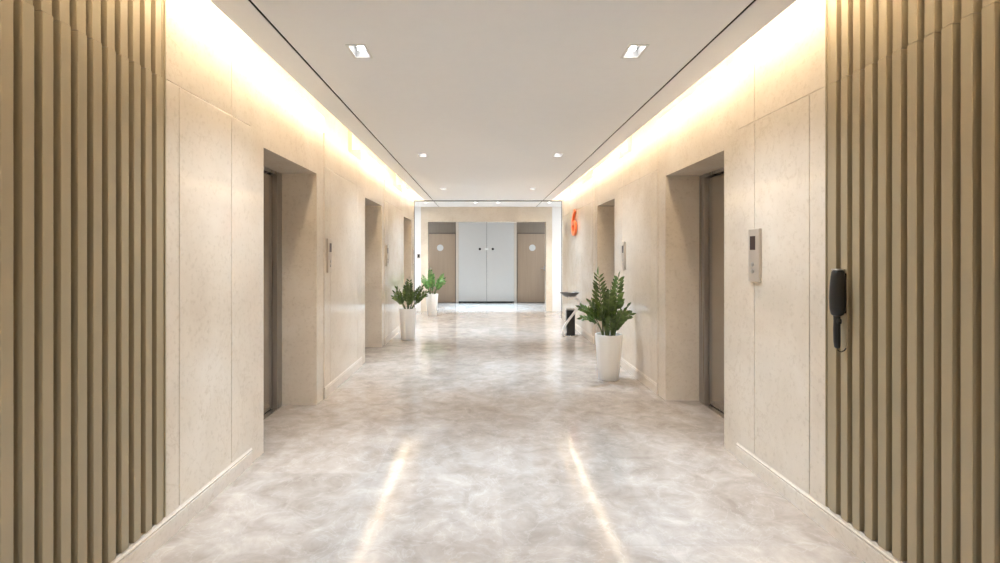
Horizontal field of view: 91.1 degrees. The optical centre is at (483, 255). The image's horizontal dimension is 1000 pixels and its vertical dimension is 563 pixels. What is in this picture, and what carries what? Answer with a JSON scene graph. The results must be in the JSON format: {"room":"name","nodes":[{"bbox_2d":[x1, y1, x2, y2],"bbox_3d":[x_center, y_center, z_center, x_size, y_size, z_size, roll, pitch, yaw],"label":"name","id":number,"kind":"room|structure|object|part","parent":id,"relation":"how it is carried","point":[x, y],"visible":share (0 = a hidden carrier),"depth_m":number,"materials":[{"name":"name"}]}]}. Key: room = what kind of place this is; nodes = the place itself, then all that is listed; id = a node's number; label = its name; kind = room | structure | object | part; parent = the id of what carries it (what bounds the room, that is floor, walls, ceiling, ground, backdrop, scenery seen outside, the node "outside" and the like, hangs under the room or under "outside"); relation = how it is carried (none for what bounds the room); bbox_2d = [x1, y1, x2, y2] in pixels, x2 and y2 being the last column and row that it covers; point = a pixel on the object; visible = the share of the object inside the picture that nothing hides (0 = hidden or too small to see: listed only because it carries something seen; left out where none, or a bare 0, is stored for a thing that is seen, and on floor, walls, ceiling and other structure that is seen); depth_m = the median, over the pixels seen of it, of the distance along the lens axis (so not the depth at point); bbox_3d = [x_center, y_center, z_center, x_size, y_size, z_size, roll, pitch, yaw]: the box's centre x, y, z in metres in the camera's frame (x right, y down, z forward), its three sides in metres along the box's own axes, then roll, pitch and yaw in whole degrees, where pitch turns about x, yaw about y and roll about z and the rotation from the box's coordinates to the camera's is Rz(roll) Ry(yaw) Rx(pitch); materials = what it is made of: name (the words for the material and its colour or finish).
{"room":"lobby","nodes":[
{"label":"lobby","id":0,"kind":"room"},
{"bbox_2d":[116,0,413,556],"bbox_3d":[-1.966,-0.180,4.360,0.757,3.200,13.520,0,0,0],"label":"wall","id":1,"kind":"structure","parent":0,"point":[233,112],"depth_m":3.27,"materials":[{"name":"beige stone"}]},
{"bbox_2d":[0,0,165,562],"bbox_3d":[-1.612,-0.226,1.588,0.058,3.049,1.713,0,0,0],"label":"panel","id":2,"kind":"object","parent":1,"relation":"attached to","point":[83,82],"visible":1,"depth_m":1.92,"materials":[{"name":"brown wood"}]},
{"bbox_3d":[-1.607,-0.226,2.432,0.043,3.049,0.023,0,0,0],"label":"edge trim","id":3,"kind":"part","parent":2,"relation":"part of","materials":[{"name":"beige metal"}]},
{"bbox_3d":[-1.590,0.240,2.498,0.006,2.239,0.102,0,0,0],"label":"marble panel","id":4,"kind":"part","parent":1,"relation":"part of","materials":[{"name":"beige stone"}]},
{"bbox_2d":[110,447,252,562],"bbox_3d":[-1.584,1.360,0.471,0.010,0.120,5.743,0,0,0],"label":"baseboard","id":5,"kind":"structure","parent":1,"relation":"attached to","point":[149,542],"depth_m":2.57,"materials":[{"name":"stone"}]},
{"bbox_3d":[-1.590,-1.332,2.763,0.006,0.895,0.631,0,0,0],"label":"marble panel","id":6,"kind":"part","parent":1,"relation":"part of","materials":[{"name":"beige stone"}]},
{"bbox_3d":[-1.590,0.240,2.817,0.006,2.239,0.523,0,0,0],"label":"marble panel","id":7,"kind":"part","parent":1,"relation":"part of","materials":[{"name":"beige stone"}]},
{"bbox_3d":[-1.590,-1.332,3.212,0.006,0.895,0.256,0,0,0],"label":"marble panel","id":8,"kind":"part","parent":1,"relation":"part of","materials":[{"name":"beige stone"}]},
{"bbox_3d":[-1.590,0.240,3.212,0.006,2.239,0.256,0,0,0],"label":"marble panel","id":9,"kind":"part","parent":1,"relation":"part of","materials":[{"name":"beige stone"}]},
{"bbox_2d":[264,167,281,419],"bbox_3d":[-1.962,0.319,4.106,0.115,2.203,1.126,0,0,0],"label":"door","id":10,"kind":"structure","parent":1,"relation":"in","point":[272,179],"depth_m":4.55,"materials":[{"name":"grey metal"}]},
{"bbox_3d":[-1.975,0.332,4.330,0.022,2.153,0.443,0,0,0],"label":"panel","id":11,"kind":"part","parent":10,"relation":"part of","materials":[{"name":"brown metal"}]},
{"bbox_3d":[-1.942,1.417,4.106,0.075,0.005,1.016,0,0,0],"label":"sill","id":12,"kind":"part","parent":10,"relation":"part of","materials":[{"name":"beige stone"}]},
{"bbox_3d":[-1.590,0.240,4.968,0.006,2.239,0.197,0,0,0],"label":"marble panel","id":13,"kind":"part","parent":1,"relation":"part of","materials":[{"name":"beige stone"}]},
{"bbox_2d":[327,238,331,272],"bbox_3d":[-1.576,-0.005,5.000,0.024,0.346,0.130,0,0,0],"label":"panel","id":14,"kind":"object","parent":1,"relation":"attached to","point":[329,241],"visible":1,"depth_m":4.97,"materials":[{"name":"silver"}]},
{"bbox_3d":[-1.590,-1.055,5.516,0.006,0.340,1.294,0,0,0],"label":"marble panel","id":15,"kind":"part","parent":1,"relation":"part of","materials":[{"name":"beige stone"}]},
{"bbox_2d":[324,357,361,398],"bbox_3d":[-1.584,1.360,5.617,0.010,0.120,1.497,0,0,0],"label":"baseboard","id":16,"kind":"structure","parent":1,"relation":"attached to","point":[334,384],"depth_m":5.44,"materials":[{"name":"stone"}]},
{"bbox_3d":[-1.590,0.240,5.617,0.006,2.239,1.091,0,0,0],"label":"marble panel","id":17,"kind":"part","parent":1,"relation":"part of","materials":[{"name":"beige stone"}]},
{"bbox_3d":[-1.590,-1.055,6.266,0.006,0.340,0.194,0,0,0],"label":"marble panel","id":18,"kind":"part","parent":1,"relation":"part of","materials":[{"name":"beige stone"}]},
{"bbox_3d":[-1.590,0.240,6.266,0.006,2.239,0.194,0,0,0],"label":"marble panel","id":19,"kind":"part","parent":1,"relation":"part of","materials":[{"name":"beige stone"}]},
{"bbox_3d":[-1.590,0.240,7.948,0.006,2.239,0.197,0,0,0],"label":"marble panel","id":20,"kind":"part","parent":1,"relation":"part of","materials":[{"name":"beige stone"}]},
{"bbox_2d":[386,245,387,265],"bbox_3d":[-1.576,-0.005,7.980,0.024,0.346,0.130,0,0,0],"label":"panel","id":21,"kind":"object","parent":1,"relation":"attached to","point":[386,245],"visible":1,"depth_m":7.94,"materials":[{"name":"silver"}]},
{"bbox_2d":[385,325,399,344],"bbox_3d":[-1.584,1.360,8.688,0.010,0.120,1.678,0,0,0],"label":"baseboard","id":22,"kind":"structure","parent":1,"relation":"attached to","point":[396,331],"depth_m":8.46,"materials":[{"name":"stone"}]},
{"bbox_3d":[-1.590,-1.055,8.587,0.006,0.340,1.475,0,0,0],"label":"marble panel","id":23,"kind":"part","parent":1,"relation":"part of","materials":[{"name":"beige stone"}]},
{"bbox_3d":[-1.590,0.240,8.688,0.006,2.239,1.272,0,0,0],"label":"marble panel","id":24,"kind":"part","parent":1,"relation":"part of","materials":[{"name":"beige stone"}]},
{"bbox_3d":[-1.590,0.240,9.427,0.006,2.239,0.194,0,0,0],"label":"marble panel","id":25,"kind":"part","parent":1,"relation":"part of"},
{"bbox_3d":[-1.590,0.240,11.044,0.006,2.239,0.147,0,0,0],"label":"marble panel","id":26,"kind":"part","parent":1,"relation":"part of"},
{"bbox_2d":[414,200,561,318],"bbox_3d":[0.091,0.080,11.120,3.353,2.680,0.012,0,0,0],"label":"trim","id":27,"kind":"structure","parent":1,"relation":"attached to","point":[414,200],"depth_m":11.11,"materials":[{"name":"grey metal"}]},
{"bbox_2d":[429,223,544,302],"bbox_3d":[0.000,0.120,15.030,10.000,2.600,0.200,0,0,0],"label":"wall","id":28,"kind":"structure","parent":0,"point":[433,227],"depth_m":14.93,"materials":[{"name":"brown wood"}]},
{"bbox_2d":[429,233,455,302],"bbox_3d":[-1.333,0.357,14.885,0.985,2.125,0.088,0,0,0],"label":"door","id":29,"kind":"structure","parent":28,"relation":"in","point":[442,246],"depth_m":14.90,"materials":[{"name":"brown wood"}]},
{"bbox_2d":[456,223,516,302],"bbox_3d":[0.070,0.155,14.862,1.840,2.530,0.134,0,0,0],"label":"door","id":30,"kind":"structure","parent":28,"relation":"in","point":[486,253],"depth_m":14.83,"materials":[{"name":"grey paint"}]},
{"bbox_2d":[517,233,544,301],"bbox_3d":[1.470,0.357,14.885,0.970,2.125,0.088,0,0,0],"label":"door","id":31,"kind":"structure","parent":28,"relation":"in","point":[530,246],"depth_m":14.90,"materials":[{"name":"brown wood"}]},
{"bbox_2d":[415,207,560,310],"bbox_3d":[0.000,-0.070,12.710,10.000,2.980,0.220,0,0,0],"label":"wall","id":32,"kind":"structure","parent":0,"point":[556,211],"depth_m":12.60,"materials":[{"name":"white paint"}]},
{"bbox_2d":[421,207,551,310],"bbox_3d":[0.065,0.081,12.700,3.370,2.679,0.240,0,0,0],"label":"portal","id":33,"kind":"object","parent":32,"relation":"attached to","point":[428,214],"visible":0.93,"depth_m":12.58,"materials":[{"name":"beige paint"}]},
{"bbox_2d":[210,0,795,206],"bbox_3d":[0.000,-1.540,5.100,10.000,0.560,15.000,0,0,0],"label":"ceiling","id":34,"kind":"structure","parent":0,"point":[490,90],"depth_m":3.33,"materials":[{"name":"white paint"}]},
{"bbox_2d":[345,44,372,57],"bbox_3d":[-0.765,-1.283,3.015,0.122,0.054,0.200,0,0,0],"label":"recessed light","id":35,"kind":"object","parent":34,"relation":"in","point":[356,50],"visible":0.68,"depth_m":3.06,"materials":[{"name":"grey plastic"}]},
{"bbox_2d":[417,153,427,156],"bbox_3d":[-0.765,-1.283,6.110,0.122,0.054,0.200,0,0,0],"label":"recessed light","id":36,"kind":"object","parent":34,"relation":"in","point":[418,154],"visible":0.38,"depth_m":6.19,"materials":[{"name":"grey plastic"}]},
{"bbox_2d":[552,153,563,156],"bbox_3d":[0.925,-1.283,6.110,0.122,0.054,0.200,0,0,0],"label":"recessed light","id":37,"kind":"object","parent":34,"relation":"in","point":[555,154],"visible":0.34,"depth_m":6.19,"materials":[{"name":"grey plastic"}]},
{"bbox_2d":[620,44,649,57],"bbox_3d":[0.925,-1.283,3.015,0.122,0.054,0.200,0,0,0],"label":"recessed light","id":38,"kind":"object","parent":34,"relation":"in","point":[633,50],"visible":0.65,"depth_m":3.06,"materials":[{"name":"grey plastic"}]},
{"bbox_2d":[143,303,865,562],"bbox_3d":[0.000,1.470,6.265,10.000,0.100,17.730,0,0,0],"label":"floor","id":39,"kind":"structure","parent":0,"point":[492,434],"depth_m":3.14,"materials":[{"name":"grey stone"}]},
{"bbox_2d":[391,276,428,339],"bbox_3d":[-1.251,0.880,8.353,0.656,1.079,0.311,0,0,0],"label":"potted plant","id":40,"kind":"object","parent":39,"relation":"on","point":[407,314],"visible":1,"depth_m":8.28,"materials":[{"name":"green plant"}]},
{"bbox_3d":[-1.300,1.155,8.360,0.297,0.530,0.297,0,0,0],"label":"pot","id":41,"kind":"part","parent":40,"relation":"part of","materials":[{"name":"white ceramic"}]},
{"bbox_2d":[421,267,445,315],"bbox_3d":[-1.199,0.843,11.675,0.613,1.154,0.308,0,0,-12],"label":"potted plant","id":42,"kind":"object","parent":39,"relation":"on","point":[432,299],"visible":0.99,"depth_m":11.61,"materials":[{"name":"green plant"}]},
{"bbox_3d":[-1.235,1.160,11.660,0.293,0.520,0.293,0,0,-12],"label":"pot","id":43,"kind":"part","parent":42,"relation":"part of","materials":[{"name":"white ceramic"}]},
{"bbox_2d":[560,292,580,336],"bbox_3d":[1.534,1.035,8.760,0.352,0.770,0.344,0,0,0],"label":"bin","id":44,"kind":"object","parent":39,"relation":"on","point":[569,324],"visible":0.95,"depth_m":8.70,"materials":[{"name":"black metal"}]},
{"bbox_2d":[560,292,578,296],"bbox_3d":[1.530,0.690,8.760,0.344,0.080,0.344,0,0,0],"label":"bowl","id":45,"kind":"object","parent":44,"relation":"on","point":[566,294],"depth_m":8.66,"materials":[{"name":"grey metal"}]},
{"bbox_2d":[575,268,635,380],"bbox_3d":[1.390,0.771,5.665,0.687,1.298,0.417,0,0,0],"label":"potted plant","id":46,"kind":"object","parent":39,"relation":"on","point":[608,342],"visible":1,"depth_m":5.59,"materials":[{"name":"green plant"}]},
{"bbox_3d":[1.440,1.160,5.660,0.305,0.520,0.305,0,0,0],"label":"pot","id":47,"kind":"part","parent":46,"relation":"part of","materials":[{"name":"white ceramic"}]},
{"bbox_2d":[562,0,906,562],"bbox_3d":[2.154,-0.180,4.360,0.757,3.200,13.520,0,0,0],"label":"wall","id":48,"kind":"structure","parent":0,"point":[758,115],"depth_m":3.37,"materials":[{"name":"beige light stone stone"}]},
{"bbox_3d":[1.778,0.240,11.020,0.006,2.239,0.194,0,0,0],"label":"marble panel","id":49,"kind":"part","parent":48,"relation":"part of","materials":[{"name":"beige stone"}]},
{"bbox_3d":[1.778,0.240,10.220,0.006,2.239,1.393,0,0,0],"label":"marble panel","id":50,"kind":"part","parent":48,"relation":"part of","materials":[{"name":"beige stone"}]},
{"bbox_2d":[571,209,576,235],"bbox_3d":[1.745,-0.645,9.500,0.038,0.510,0.460,0,0,0],"label":"number sign","id":51,"kind":"object","parent":48,"relation":"attached to","point":[573,223],"visible":1,"depth_m":9.45,"materials":[{"name":"orange plastic"}]},
{"bbox_2d":[562,314,593,343],"bbox_3d":[1.772,1.360,9.521,0.010,0.120,3.198,0,0,0],"label":"baseboard","id":52,"kind":"structure","parent":48,"relation":"attached to","point":[578,328],"depth_m":8.71,"materials":[{"name":"stone"}]},
{"bbox_3d":[1.778,-1.075,9.520,0.006,0.380,3.195,0,0,0],"label":"marble panel","id":53,"kind":"part","parent":48,"relation":"part of","materials":[{"name":"beige stone"}]},
{"bbox_3d":[1.778,0.240,8.822,0.006,2.239,1.393,0,0,0],"label":"marble panel","id":54,"kind":"part","parent":48,"relation":"part of","materials":[{"name":"beige stone"}]},
{"bbox_3d":[1.778,0.240,8.021,0.006,2.239,0.197,0,0,0],"label":"marble panel","id":55,"kind":"part","parent":48,"relation":"part of","materials":[{"name":"beige stone"}]},
{"bbox_3d":[1.778,-1.075,6.389,0.006,0.380,0.194,0,0,0],"label":"marble panel","id":56,"kind":"part","parent":48,"relation":"part of","materials":[{"name":"beige stone"}]},
{"bbox_3d":[1.778,0.240,6.389,0.006,2.239,0.194,0,0,0],"label":"marble panel","id":57,"kind":"part","parent":48,"relation":"part of","materials":[{"name":"beige stone"}]},
{"bbox_2d":[621,242,625,268],"bbox_3d":[1.764,-0.005,6.200,0.024,0.346,0.130,0,0,0],"label":"panel","id":58,"kind":"object","parent":48,"relation":"attached to","point":[623,244],"visible":1,"depth_m":6.17,"materials":[{"name":"silver"}]},
{"bbox_3d":[1.778,0.240,5.750,0.006,2.239,1.072,0,0,0],"label":"marble panel","id":59,"kind":"part","parent":48,"relation":"part of","materials":[{"name":"beige stone"}]},
{"bbox_2d":[620,357,657,394],"bbox_3d":[1.772,1.360,5.750,0.010,0.120,1.478,0,0,0],"label":"baseboard","id":60,"kind":"structure","parent":48,"relation":"attached to","point":[648,382],"depth_m":5.54,"materials":[{"name":"stone"}]},
{"bbox_3d":[1.778,-1.075,5.649,0.006,0.380,1.275,0,0,0],"label":"marble panel","id":61,"kind":"part","parent":48,"relation":"part of","materials":[{"name":"beige stone"}]},
{"bbox_3d":[1.778,0.240,5.110,0.006,2.239,0.197,0,0,0],"label":"marble panel","id":62,"kind":"part","parent":48,"relation":"part of","materials":[{"name":"beige stone"}]},
{"bbox_2d":[699,167,723,418],"bbox_3d":[2.150,0.319,4.223,0.115,2.203,1.175,0,0,0],"label":"door","id":63,"kind":"structure","parent":48,"relation":"in","point":[711,184],"depth_m":4.63,"materials":[{"name":"grey metal"}]},
{"bbox_3d":[2.130,1.417,4.223,0.075,0.005,1.065,0,0,0],"label":"sill","id":64,"kind":"part","parent":63,"relation":"part of","materials":[{"name":"beige stone"}]},
{"bbox_3d":[2.163,0.332,4.460,0.022,2.153,0.468,0,0,0],"label":"panel","id":65,"kind":"part","parent":63,"relation":"part of","materials":[{"name":"silver metal"}]},
{"bbox_3d":[1.778,-1.332,3.327,0.006,0.895,0.212,0,0,0],"label":"marble panel","id":66,"kind":"part","parent":48,"relation":"part of","materials":[{"name":"beige stone"}]},
{"bbox_3d":[1.778,0.240,3.327,0.006,2.239,0.212,0,0,0],"label":"marble panel","id":67,"kind":"part","parent":48,"relation":"part of","materials":[{"name":"beige stone"}]},
{"bbox_2d":[748,228,761,281],"bbox_3d":[1.764,-0.005,3.195,0.024,0.346,0.130,0,0,0],"label":"panel","id":68,"kind":"object","parent":48,"relation":"attached to","point":[754,235],"visible":1,"depth_m":3.17,"materials":[{"name":"silver"}]},
{"bbox_3d":[1.778,0.240,2.946,0.006,2.239,0.539,0,0,0],"label":"marble panel","id":69,"kind":"part","parent":48,"relation":"part of","materials":[{"name":"beige stone"}]},
{"bbox_3d":[1.778,-1.332,2.883,0.006,0.895,0.664,0,0,0],"label":"marble panel","id":70,"kind":"part","parent":48,"relation":"part of","materials":[{"name":"beige stone"}]},
{"bbox_3d":[1.778,0.240,2.611,0.006,2.239,0.119,0,0,0],"label":"marble panel","id":71,"kind":"part","parent":48,"relation":"part of","materials":[{"name":"beige stone"}]},
{"bbox_2d":[736,442,902,562],"bbox_3d":[1.772,1.360,0.518,0.010,0.120,5.836,0,0,0],"label":"baseboard","id":72,"kind":"structure","parent":48,"relation":"attached to","point":[869,551],"depth_m":2.58,"materials":[{"name":"stone"}]},
{"bbox_2d":[825,0,999,562],"bbox_3d":[1.800,-0.226,1.688,0.058,3.049,1.721,0,0,0],"label":"panel","id":73,"kind":"object","parent":48,"relation":"attached to","point":[912,87],"visible":0.98,"depth_m":2.01,"materials":[{"name":"brown wood"}]},
{"bbox_3d":[1.794,-0.226,2.532,0.043,3.049,0.031,0,0,0],"label":"edge trim","id":74,"kind":"part","parent":73,"relation":"part of","materials":[{"name":"beige metal"}]},
{"bbox_2d":[829,269,846,351],"bbox_3d":[1.741,0.269,2.412,0.060,0.409,0.075,0,0,0],"label":"handset","id":75,"kind":"object","parent":73,"relation":"attached to","point":[837,287],"visible":1,"depth_m":2.39,"materials":[{"name":"black plastic"}]},
{"bbox_3d":[1.737,0.372,2.412,0.028,0.164,0.032,0,0,0],"label":"handset handle","id":76,"kind":"part","parent":75,"relation":"part of","materials":[{"name":"black plastic"}]}
]}

